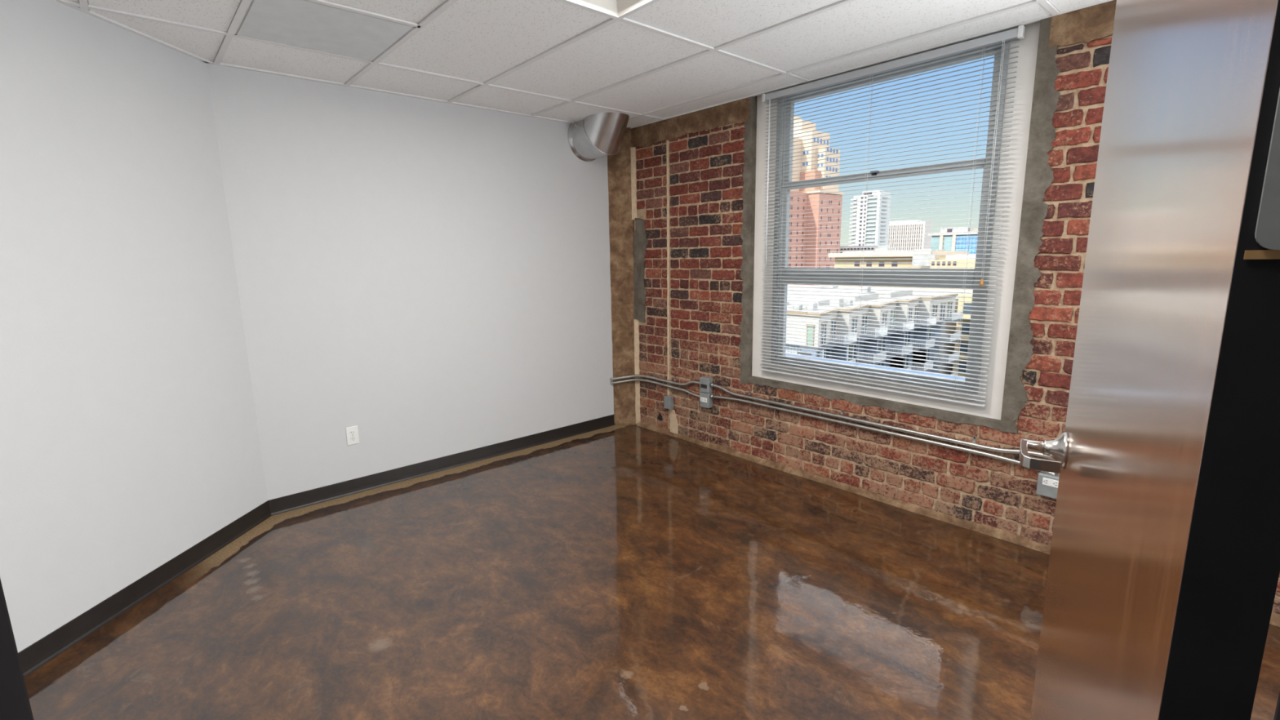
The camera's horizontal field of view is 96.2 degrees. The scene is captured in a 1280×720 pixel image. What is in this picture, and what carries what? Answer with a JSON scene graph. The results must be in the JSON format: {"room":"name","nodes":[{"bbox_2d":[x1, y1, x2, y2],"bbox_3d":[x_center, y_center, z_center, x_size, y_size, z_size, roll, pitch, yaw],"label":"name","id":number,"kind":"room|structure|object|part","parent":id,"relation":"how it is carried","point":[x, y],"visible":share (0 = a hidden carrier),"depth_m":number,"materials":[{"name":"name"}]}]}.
{"room":"empty office room","nodes":[
{"label":"empty office room","id":0,"kind":"room"},
{"bbox_2d":[0,0,268,652],"bbox_3d":[-2.295,-0.197,1.739,0.120,2.734,2.739,0,10,3],"label":"wall","id":1,"kind":"structure","parent":0,"point":[130,437],"depth_m":2.37,"materials":[{"name":"paint"}]},
{"bbox_2d":[17,500,271,677],"bbox_3d":[-2.204,1.090,2.031,0.010,0.094,2.619,0,10,3],"label":"baseboard","id":2,"kind":"structure","parent":1,"relation":"attached to","point":[52,645],"depth_m":2.46,"materials":[{"name":"rubber"}]},
{"bbox_2d":[206,35,613,500],"bbox_3d":[-1.113,-0.644,4.075,3.116,2.734,0.120,-10,14,-41],"label":"wall","id":3,"kind":"structure","parent":0,"point":[430,278],"depth_m":3.66,"materials":[{"name":"paint"}]},
{"bbox_2d":[345,425,359,445],"bbox_3d":[-1.784,0.470,3.568,0.070,0.114,0.009,-10,14,-41],"label":"wall outlet","id":4,"kind":"object","parent":3,"relation":"attached to","point":[352,433],"visible":1,"depth_m":3.56,"materials":[{"name":"white plastic"}]},
{"bbox_2d":[349,430,355,435],"bbox_3d":[-1.783,0.451,3.563,0.033,0.025,0.003,-10,14,-41],"label":"outlet","id":5,"kind":"object","parent":4,"relation":"attached to","point":[351,432],"depth_m":3.56,"materials":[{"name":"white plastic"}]},
{"bbox_2d":[350,436,355,440],"bbox_3d":[-1.782,0.489,3.570,0.033,0.025,0.003,-10,14,-41],"label":"outlet","id":6,"kind":"object","parent":4,"relation":"attached to","point":[352,438],"depth_m":3.57,"materials":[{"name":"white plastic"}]},
{"bbox_2d":[268,414,614,515],"bbox_3d":[-1.180,0.686,4.149,2.563,0.094,0.010,-10,14,-41],"label":"baseboard","id":7,"kind":"structure","parent":3,"relation":"attached to","point":[323,494],"depth_m":3.90,"materials":[{"name":"rubber"}]},
{"bbox_2d":[53,0,1112,128],"bbox_3d":[-0.789,-1.226,0.681,6.900,0.221,5.572,-10,14,-41],"label":"ceiling","id":8,"kind":"structure","parent":0,"point":[568,61],"depth_m":2.73,"materials":[{"name":"tile"}]},
{"bbox_2d":[234,0,416,62],"bbox_3d":[-1.382,-1.464,2.511,0.585,0.049,0.585,-10,14,-41],"label":"ceiling vent","id":9,"kind":"object","parent":8,"relation":"in","point":[302,24],"visible":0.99,"depth_m":2.49,"materials":[{"name":"white plastic"}]},
{"bbox_2d":[568,112,629,161],"bbox_3d":[-0.265,-1.679,4.268,0.334,0.334,0.466,-10,14,-41],"label":"ventilation duct","id":10,"kind":"object","parent":8,"relation":"hanging from","point":[601,135],"visible":0.91,"depth_m":4.19,"materials":[{"name":"metal"}]},
{"bbox_2d":[569,0,650,16],"bbox_3d":[-0.117,-1.405,2.007,0.585,0.068,0.585,-10,14,-41],"label":"ceiling light","id":11,"kind":"object","parent":8,"relation":"attached to","point":[615,7],"visible":1,"depth_m":2.34,"materials":[{"name":"white plastic"}]},
{"bbox_2d":[23,424,1279,719],"bbox_3d":[-0.940,1.327,1.155,6.620,0.100,5.300,-10,14,-41],"label":"floor","id":12,"kind":"structure","parent":0,"point":[616,571],"depth_m":2.38,"materials":[{"name":"concrete"}]},
{"bbox_2d":[607,0,1279,626],"bbox_3d":[1.549,-0.512,3.105,0.474,2.734,5.120,-10,14,-41],"label":"brick wall","id":13,"kind":"structure","parent":0,"point":[682,188],"depth_m":3.60,"materials":[{"name":"red brick"}]},
{"bbox_2d":[609,378,699,398],"bbox_3d":[0.143,0.212,4.656,0.928,0.063,0.135,7,13,39],"label":"conduit pipe","id":14,"kind":"object","parent":13,"relation":"attached to","point":[629,380],"visible":0.97,"depth_m":4.67,"materials":[{"name":"metal"}]},
{"bbox_2d":[609,374,699,386],"bbox_3d":[0.142,0.158,4.647,0.928,0.104,0.135,7,13,39],"label":"conduit pipe","id":15,"kind":"object","parent":13,"relation":"attached to","point":[630,375],"visible":0.98,"depth_m":4.66,"materials":[{"name":"metal"}]},
{"bbox_2d":[663,395,673,409],"bbox_3d":[0.231,0.341,4.612,0.046,0.104,0.066,-10,14,-41],"label":"junction box","id":16,"kind":"object","parent":13,"relation":"attached to","point":[668,400],"visible":1,"depth_m":4.59,"materials":[{"name":"grey metal"}]},
{"bbox_3d":[0.208,0.340,4.607,0.006,0.100,0.042,-10,14,-41],"label":"plate","id":17,"kind":"part","parent":16,"relation":"part of","materials":[{"name":"grey metal"}]},
{"bbox_2d":[699,391,712,408],"bbox_3d":[0.493,0.298,4.296,0.056,0.112,0.090,-10,14,-41],"label":"outlet box","id":18,"kind":"object","parent":13,"relation":"attached to","point":[705,401],"visible":0.95,"depth_m":4.27,"materials":[{"name":"grey metal"}]},
{"bbox_3d":[0.477,0.301,4.282,0.004,0.104,0.082,-10,14,-41],"label":"plate","id":19,"kind":"part","parent":18,"relation":"part of","materials":[{"name":"grey metal"}]},
{"bbox_2d":[699,376,712,393],"bbox_3d":[0.491,0.185,4.276,0.054,0.113,0.090,-10,14,-41],"label":"box","id":20,"kind":"object","parent":13,"relation":"attached to","point":[704,381],"visible":0.98,"depth_m":4.25,"materials":[{"name":"grey metal"}]},
{"bbox_3d":[0.475,0.188,4.261,0.004,0.105,0.082,-10,14,-41],"label":"plate","id":21,"kind":"part","parent":20,"relation":"part of","materials":[{"name":"grey metal"}]},
{"bbox_2d":[709,382,1055,460],"bbox_3d":[1.653,0.407,2.998,0.037,0.064,3.397,-10,14,-41],"label":"conduit pipe","id":22,"kind":"object","parent":13,"relation":"attached to","point":[971,444],"visible":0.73,"depth_m":3.26,"materials":[{"name":"metal"}]},
{"bbox_2d":[709,394,1056,475],"bbox_3d":[1.236,0.391,3.473,0.037,0.047,2.139,-10,14,-41],"label":"conduit pipe","id":23,"kind":"object","parent":13,"relation":"attached to","point":[975,451],"visible":0.85,"depth_m":3.28,"materials":[{"name":"metal"}]},
{"bbox_2d":[751,21,1039,419],"bbox_3d":[1.403,-0.720,3.391,0.326,1.864,1.583,-10,14,-41],"label":"window","id":24,"kind":"structure","parent":13,"relation":"in","point":[1026,60],"depth_m":3.02,"materials":[{"name":"white paint"}]},
{"bbox_3d":[1.462,0.081,3.553,0.238,0.040,1.475,-10,14,-41],"label":"sill","id":25,"kind":"part","parent":24,"relation":"part of","materials":[{"name":"white"}]},
{"bbox_3d":[1.332,-0.209,3.388,0.038,0.557,1.215,-10,14,-41],"label":"sash","id":26,"kind":"part","parent":24,"relation":"part of","materials":[{"name":"clear glass"}]},
{"bbox_3d":[1.323,-0.754,3.289,0.038,0.552,1.215,-10,14,-41],"label":"sash","id":27,"kind":"part","parent":24,"relation":"part of","materials":[{"name":"clear glass"}]},
{"bbox_2d":[759,24,1025,407],"bbox_3d":[1.263,-0.717,3.254,0.055,1.768,1.418,-10,14,-41],"label":"blind","id":28,"kind":"object","parent":24,"relation":"attached to","point":[1019,33],"visible":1,"depth_m":3.12,"materials":[{"name":"white plastic"}]},
{"bbox_3d":[0.901,-0.769,3.670,0.028,1.714,0.005,-10,14,-41],"label":"ladder cord","id":29,"kind":"part","parent":28,"relation":"part of","materials":[{"name":"white fabric"}]},
{"bbox_3d":[1.270,-0.701,3.260,0.028,1.714,0.005,-10,14,-41],"label":"ladder cord","id":30,"kind":"part","parent":28,"relation":"part of","materials":[{"name":"white fabric"}]},
{"bbox_3d":[1.283,0.147,3.416,0.026,0.010,1.386,-10,14,-41],"label":"rail","id":31,"kind":"part","parent":28,"relation":"part of","materials":[{"name":"white metal"}]},
{"bbox_3d":[1.636,-0.633,2.855,0.028,1.714,0.005,-10,14,-41],"label":"ladder cord","id":32,"kind":"part","parent":28,"relation":"part of","materials":[{"name":"white fabric"}]},
{"bbox_3d":[1.669,-0.927,2.719,0.004,1.085,0.011,-10,14,-41],"label":"lift cord","id":33,"kind":"part","parent":28,"relation":"part of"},
{"bbox_3d":[1.326,-1.289,3.202,0.038,0.530,1.215,-10,14,-41],"label":"sash","id":34,"kind":"part","parent":24,"relation":"part of","materials":[{"name":"clear glass"}]},
{"bbox_2d":[1035,471,1059,499],"bbox_3d":[1.936,0.593,2.702,0.053,0.108,0.110,-10,14,-41],"label":"outlet box","id":35,"kind":"object","parent":13,"relation":"attached to","point":[1046,484],"visible":0.61,"depth_m":2.69,"materials":[{"name":"grey metal"}]},
{"bbox_3d":[-0.221,0.026,0.318,3.185,2.734,3.185,-10,14,-41],"label":"wall","id":36,"kind":"structure","parent":0,"visible":0},
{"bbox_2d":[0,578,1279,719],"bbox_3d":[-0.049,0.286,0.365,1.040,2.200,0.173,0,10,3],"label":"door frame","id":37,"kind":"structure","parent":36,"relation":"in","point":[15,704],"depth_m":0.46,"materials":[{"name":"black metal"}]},
{"bbox_2d":[1019,0,1279,719],"bbox_3d":[0.611,0.230,0.801,0.122,2.117,0.928,5,12,32],"label":"door","id":38,"kind":"structure","parent":37,"relation":"attached to","point":[1163,572],"depth_m":0.47,"materials":[{"name":"silver metal"}]},
{"bbox_3d":[0.749,0.181,1.107,0.053,0.022,0.142,1,11,12],"label":"lever","id":39,"kind":"part","parent":38,"relation":"part of","materials":[{"name":"silver metal"}]},
{"label":"outside","id":40,"kind":"structure","parent":0,"visible":0},
{"bbox_3d":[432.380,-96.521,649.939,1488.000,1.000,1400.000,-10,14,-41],"label":"ground","id":41,"kind":"structure","parent":40,"visible":0},
{"bbox_2d":[787,115,844,285],"bbox_3d":[87.908,-90.137,343.486,48.600,108.000,45.700,-10,14,-41],"label":"tower","id":42,"kind":"structure","parent":41,"relation":"on","point":[792,258],"depth_m":331.84,"materials":[{"name":"red brick"}]},
{"bbox_3d":[96.098,-99.867,349.242,26.300,1.600,45.700,-10,14,-41],"label":"cornice","id":43,"kind":"part","parent":42,"relation":"part of","materials":[{"name":"beige concrete"}]},
{"bbox_2d":[840,244,895,253],"bbox_3d":[141.321,-56.943,368.288,26.000,32.000,50.750,-10,14,-41],"label":"block","id":44,"kind":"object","parent":41,"relation":"on","point":[878,247],"visible":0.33,"depth_m":360.82,"materials":[{"name":"concrete"}]},
{"bbox_2d":[848,190,890,245],"bbox_3d":[207.557,-110.862,521.127,21.700,81.000,27.137,-10,14,-41],"label":"tower","id":45,"kind":"structure","parent":41,"relation":"on","point":[877,223],"depth_m":511.08,"materials":[{"name":"concrete"}]},
{"bbox_2d":[785,287,962,375],"bbox_3d":[28.284,2.018,81.571,38.440,22.700,17.735,-10,14,-41],"label":"building","id":46,"kind":"structure","parent":41,"relation":"on","point":[844,290],"depth_m":74.67,"materials":[{"name":"white paint"}]},
{"bbox_2d":[792,303,802,310],"bbox_3d":[18.120,-6.150,66.188,0.700,0.670,1.000,-10,14,-41],"label":"rooftop unit","id":47,"kind":"object","parent":46,"relation":"on","point":[795,305],"visible":0.73,"depth_m":65.85,"materials":[{"name":"grey metal"}]},
{"bbox_3d":[18.497,-2.746,62.484,0.200,2.250,1.000,-10,14,-41],"label":"window trim","id":48,"kind":"part","parent":46,"relation":"part of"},
{"bbox_3d":[18.543,-2.651,62.542,0.080,2.040,0.660,-10,14,-41],"label":"pane","id":49,"kind":"part","parent":46,"relation":"part of","materials":[{"name":"green glass"}]},
{"bbox_2d":[805,302,817,310],"bbox_3d":[19.497,-6.179,65.525,0.900,0.920,1.200,-10,14,-41],"label":"rooftop unit","id":50,"kind":"object","parent":46,"relation":"on","point":[809,303],"visible":0.71,"depth_m":65.10,"materials":[{"name":"grey metal"}]},
{"bbox_3d":[20.211,-2.985,63.159,0.280,2.420,1.592,6,13,35],"label":"window trim","id":51,"kind":"part","parent":46,"relation":"part of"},
{"bbox_3d":[20.173,-2.881,63.208,0.080,2.200,1.312,6,13,35],"label":"pane","id":52,"kind":"part","parent":46,"relation":"part of","materials":[{"name":"grey glass"}]},
{"bbox_3d":[21.420,-0.377,66.640,1.800,2.400,0.120,-10,14,-41],"label":"door glass","id":53,"kind":"part","parent":46,"relation":"part of","materials":[{"name":"glass"}]},
{"bbox_3d":[22.120,-3.402,65.879,0.080,2.200,1.444,6,13,35],"label":"pane","id":54,"kind":"part","parent":46,"relation":"part of","materials":[{"name":"grey glass"}]},
{"bbox_3d":[22.159,-3.505,65.831,0.280,2.420,1.724,6,13,35],"label":"window trim","id":55,"kind":"part","parent":46,"relation":"part of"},
{"bbox_2d":[828,297,844,306],"bbox_3d":[23.538,-7.014,69.163,1.000,1.120,1.600,-10,14,-41],"label":"rooftop unit","id":56,"kind":"object","parent":46,"relation":"on","point":[837,298],"visible":0.92,"depth_m":68.68,"materials":[{"name":"grey metal"}]},
{"bbox_3d":[23.084,-2.553,65.541,2.692,1.060,2.135,-10,14,-41],"label":"railing","id":57,"kind":"part","parent":46,"relation":"part of","materials":[{"name":"white metal"}]},
{"bbox_2d":[843,300,853,305],"bbox_3d":[25.451,-7.058,70.337,0.700,0.720,1.000,-10,14,-41],"label":"rooftop unit","id":58,"kind":"object","parent":46,"relation":"on","point":[846,301],"visible":0.69,"depth_m":70.02,"materials":[{"name":"grey metal"}]},
{"bbox_3d":[26.202,-1.219,70.809,1.800,2.400,0.120,-10,14,-41],"label":"door glass","id":59,"kind":"part","parent":46,"relation":"part of","materials":[{"name":"glass"}]},
{"bbox_3d":[25.169,-3.761,67.563,0.080,2.200,1.528,7,13,37],"label":"pane","id":60,"kind":"part","parent":46,"relation":"part of","materials":[{"name":"grey glass"}]},
{"bbox_3d":[25.207,-3.865,67.513,0.280,2.420,1.808,7,13,37],"label":"window trim","id":61,"kind":"part","parent":46,"relation":"part of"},
{"bbox_3d":[27.535,-4.356,70.600,0.080,2.200,1.681,7,13,37],"label":"pane","id":62,"kind":"part","parent":46,"relation":"part of","materials":[{"name":"grey glass"}]},
{"bbox_3d":[27.573,-4.459,70.550,0.280,2.420,1.961,7,13,37],"label":"window trim","id":63,"kind":"part","parent":46,"relation":"part of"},
{"bbox_2d":[861,286,871,293],"bbox_3d":[32.176,-9.790,82.181,1.000,1.620,1.300,-10,14,-41],"label":"rooftop unit","id":64,"kind":"object","parent":46,"relation":"on","point":[868,288],"visible":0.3,"depth_m":81.66,"materials":[{"name":"grey metal"}]},
{"bbox_3d":[28.584,-0.464,70.847,3.110,1.060,2.135,-10,14,-41],"label":"railing","id":65,"kind":"part","parent":46,"relation":"part of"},
{"bbox_3d":[28.532,-3.513,70.290,3.110,1.060,2.135,-10,14,-41],"label":"railing","id":66,"kind":"part","parent":46,"relation":"part of","materials":[{"name":"white metal"}]},
{"bbox_3d":[31.806,-2.206,75.695,1.800,2.400,0.120,-10,14,-41],"label":"door glass","id":67,"kind":"part","parent":46,"relation":"part of","materials":[{"name":"glass"}]},
{"bbox_3d":[30.773,-4.748,72.449,0.080,2.200,1.528,7,13,37],"label":"pane","id":68,"kind":"part","parent":46,"relation":"part of","materials":[{"name":"grey glass"}]},
{"bbox_3d":[30.811,-4.851,72.399,0.280,2.420,1.808,7,13,37],"label":"window trim","id":69,"kind":"part","parent":46,"relation":"part of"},
{"bbox_3d":[33.140,-5.343,75.486,0.080,2.200,1.681,7,13,37],"label":"pane","id":70,"kind":"part","parent":46,"relation":"part of","materials":[{"name":"grey glass"}]},
{"bbox_3d":[33.178,-5.446,75.436,0.280,2.420,1.961,7,13,37],"label":"window trim","id":71,"kind":"part","parent":46,"relation":"part of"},
{"bbox_3d":[34.188,-1.451,75.732,3.110,1.060,2.135,-10,14,-41],"label":"railing","id":72,"kind":"part","parent":46,"relation":"part of","materials":[{"name":"white metal"}]},
{"bbox_3d":[34.136,-4.500,75.176,3.110,1.060,2.135,-10,14,-41],"label":"railing","id":73,"kind":"part","parent":46,"relation":"part of","materials":[{"name":"white metal"}]},
{"bbox_3d":[37.463,-0.144,81.136,1.800,2.400,0.120,-10,14,-41],"label":"door glass","id":74,"kind":"part","parent":46,"relation":"part of","materials":[{"name":"black glass"}]},
{"bbox_3d":[37.410,-3.193,80.580,1.800,2.400,0.120,-10,14,-41],"label":"door glass","id":75,"kind":"part","parent":46,"relation":"part of","materials":[{"name":"grey glass"}]},
{"bbox_3d":[38.552,-6.393,80.121,0.280,2.420,1.874,7,13,36],"label":"window trim","id":76,"kind":"part","parent":46,"relation":"part of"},
{"bbox_3d":[39.602,0.654,80.963,2.958,1.060,2.135,-10,14,-41],"label":"railing","id":77,"kind":"part","parent":46,"relation":"part of","materials":[{"name":"white metal"}]},
{"bbox_3d":[39.550,-2.395,80.407,2.958,1.060,2.135,-10,14,-41],"label":"railing","id":78,"kind":"part","parent":46,"relation":"part of","materials":[{"name":"white metal"}]},
{"bbox_3d":[39.498,-5.444,79.851,2.958,1.060,2.135,-10,14,-41],"label":"railing","id":79,"kind":"part","parent":46,"relation":"part of","materials":[{"name":"white metal"}]},
{"bbox_3d":[42.768,-1.078,85.761,1.800,2.400,0.120,-10,14,-41],"label":"door glass","id":80,"kind":"part","parent":46,"relation":"part of","materials":[{"name":"glass"}]},
{"bbox_3d":[42.716,-4.128,85.205,1.800,2.400,0.120,-10,14,-41],"label":"door glass","id":81,"kind":"part","parent":46,"relation":"part of","materials":[{"name":"grey glass"}]},
{"bbox_3d":[41.813,-6.607,81.603,1.330,2.200,0.080,-10,14,-41],"label":"pane","id":82,"kind":"part","parent":46,"relation":"part of","materials":[{"name":"grey glass"}]},
{"bbox_3d":[41.845,-6.709,81.546,1.613,2.420,0.297,-10,14,-41],"label":"window trim","id":83,"kind":"part","parent":46,"relation":"part of","materials":[{"name":"white"}]},
{"bbox_3d":[43.923,-6.985,83.481,1.330,2.200,0.080,-10,14,-41],"label":"pane","id":84,"kind":"part","parent":46,"relation":"part of","materials":[{"name":"grey glass"}]},
{"bbox_3d":[43.954,-7.088,83.425,1.613,2.420,0.297,-10,14,-41],"label":"window trim","id":85,"kind":"part","parent":46,"relation":"part of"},
{"bbox_3d":[46.360,-0.536,86.855,3.870,1.060,2.135,-10,14,-41],"label":"railing","id":86,"kind":"part","parent":46,"relation":"part of","materials":[{"name":"white metal"}]},
{"bbox_3d":[46.308,-3.585,86.298,3.870,1.060,2.135,-10,14,-41],"label":"railing","id":87,"kind":"part","parent":46,"relation":"part of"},
{"bbox_3d":[45.892,-7.339,85.234,1.330,2.200,0.080,-10,14,-41],"label":"pane","id":88,"kind":"part","parent":46,"relation":"part of","materials":[{"name":"grey glass"}]},
{"bbox_3d":[45.923,-7.441,85.178,1.613,2.420,0.297,-10,14,-41],"label":"window trim","id":89,"kind":"part","parent":46,"relation":"part of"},
{"bbox_3d":[46.256,-6.635,85.742,3.870,1.060,2.135,-10,14,-41],"label":"railing","id":90,"kind":"part","parent":46,"relation":"part of","materials":[{"name":"white metal"}]},
{"bbox_2d":[786,284,973,374],"bbox_3d":[34.855,-6.801,132.368,28.000,21.600,77.000,-10,14,-41],"label":"building","id":91,"kind":"structure","parent":41,"relation":"on","point":[797,286],"depth_m":111.12,"materials":[{"name":"white paint"}]},
{"bbox_2d":[828,248,968,288],"bbox_3d":[95.575,-26.127,212.838,33.000,28.700,38.750,-10,14,-41],"label":"building","id":92,"kind":"structure","parent":41,"relation":"on","point":[844,255],"depth_m":202.80,"materials":[{"name":"white paint"}]},
{"bbox_3d":[83.456,-37.596,199.323,0.100,0.720,37.750,-10,14,-41],"label":"roof railing","id":93,"kind":"part","parent":92,"relation":"part of","materials":[{"name":"grey metal"}]},
{"bbox_3d":[94.711,-38.887,211.251,33.000,1.400,36.800,-10,14,-41],"label":"cornice","id":94,"kind":"part","parent":92,"relation":"part of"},
{"bbox_2d":[888,219,932,249],"bbox_3d":[270.808,-114.775,599.069,16.600,58.600,54.300,-10,14,-41],"label":"building","id":95,"kind":"structure","parent":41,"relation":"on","point":[914,243],"depth_m":581.97,"materials":[{"name":"white concrete"}]},
{"bbox_2d":[928,254,976,289],"bbox_3d":[109.117,-19.837,182.380,22.100,26.800,25.400,-10,14,-41],"label":"annex","id":96,"kind":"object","parent":41,"relation":"on","point":[950,262],"visible":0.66,"depth_m":178.01,"materials":[{"name":"beige concrete"}]},
{"bbox_2d":[927,226,977,253],"bbox_3d":[246.654,-73.106,411.910,25.500,44.600,70.062,-10,14,-41],"label":"glass building","id":97,"kind":"structure","parent":41,"relation":"on","point":[938,237],"depth_m":413.69,"materials":[{"name":"blue glass"}]},
{"bbox_3d":[246.356,-90.516,408.735,25.500,2.000,70.062,-10,14,-41],"label":"cornice","id":98,"kind":"part","parent":97,"relation":"part of","materials":[{"name":"white paint"}]},
{"bbox_2d":[940,226,973,232],"bbox_3d":[231.968,-95.320,420.815,10.000,3.600,18.900,-10,14,-41],"label":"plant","id":99,"kind":"object","parent":97,"relation":"on","point":[948,229],"depth_m":416.62,"materials":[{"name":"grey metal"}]},
{"bbox_2d":[952,292,973,377],"bbox_3d":[64.416,0.209,90.049,16.800,22.000,23.600,-10,14,-41],"label":"apartment block","id":100,"kind":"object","parent":41,"relation":"on","point":[966,308],"visible":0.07,"depth_m":92.25,"materials":[{"name":"beige concrete"}]},
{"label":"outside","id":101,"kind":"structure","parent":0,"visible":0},
{"bbox_2d":[911,248,936,266],"bbox_3d":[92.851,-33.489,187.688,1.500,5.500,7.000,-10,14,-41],"label":"building","id":102,"kind":"structure","parent":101,"point":[922,255],"depth_m":187.33,"materials":[{"name":"white concrete"}]},
{"bbox_3d":[92.545,-35.382,187.503,1.300,1.700,5.200,-10,14,-41],"label":"tank","id":103,"kind":"part","parent":102,"relation":"part of","materials":[{"name":"white metal"}]}
]}

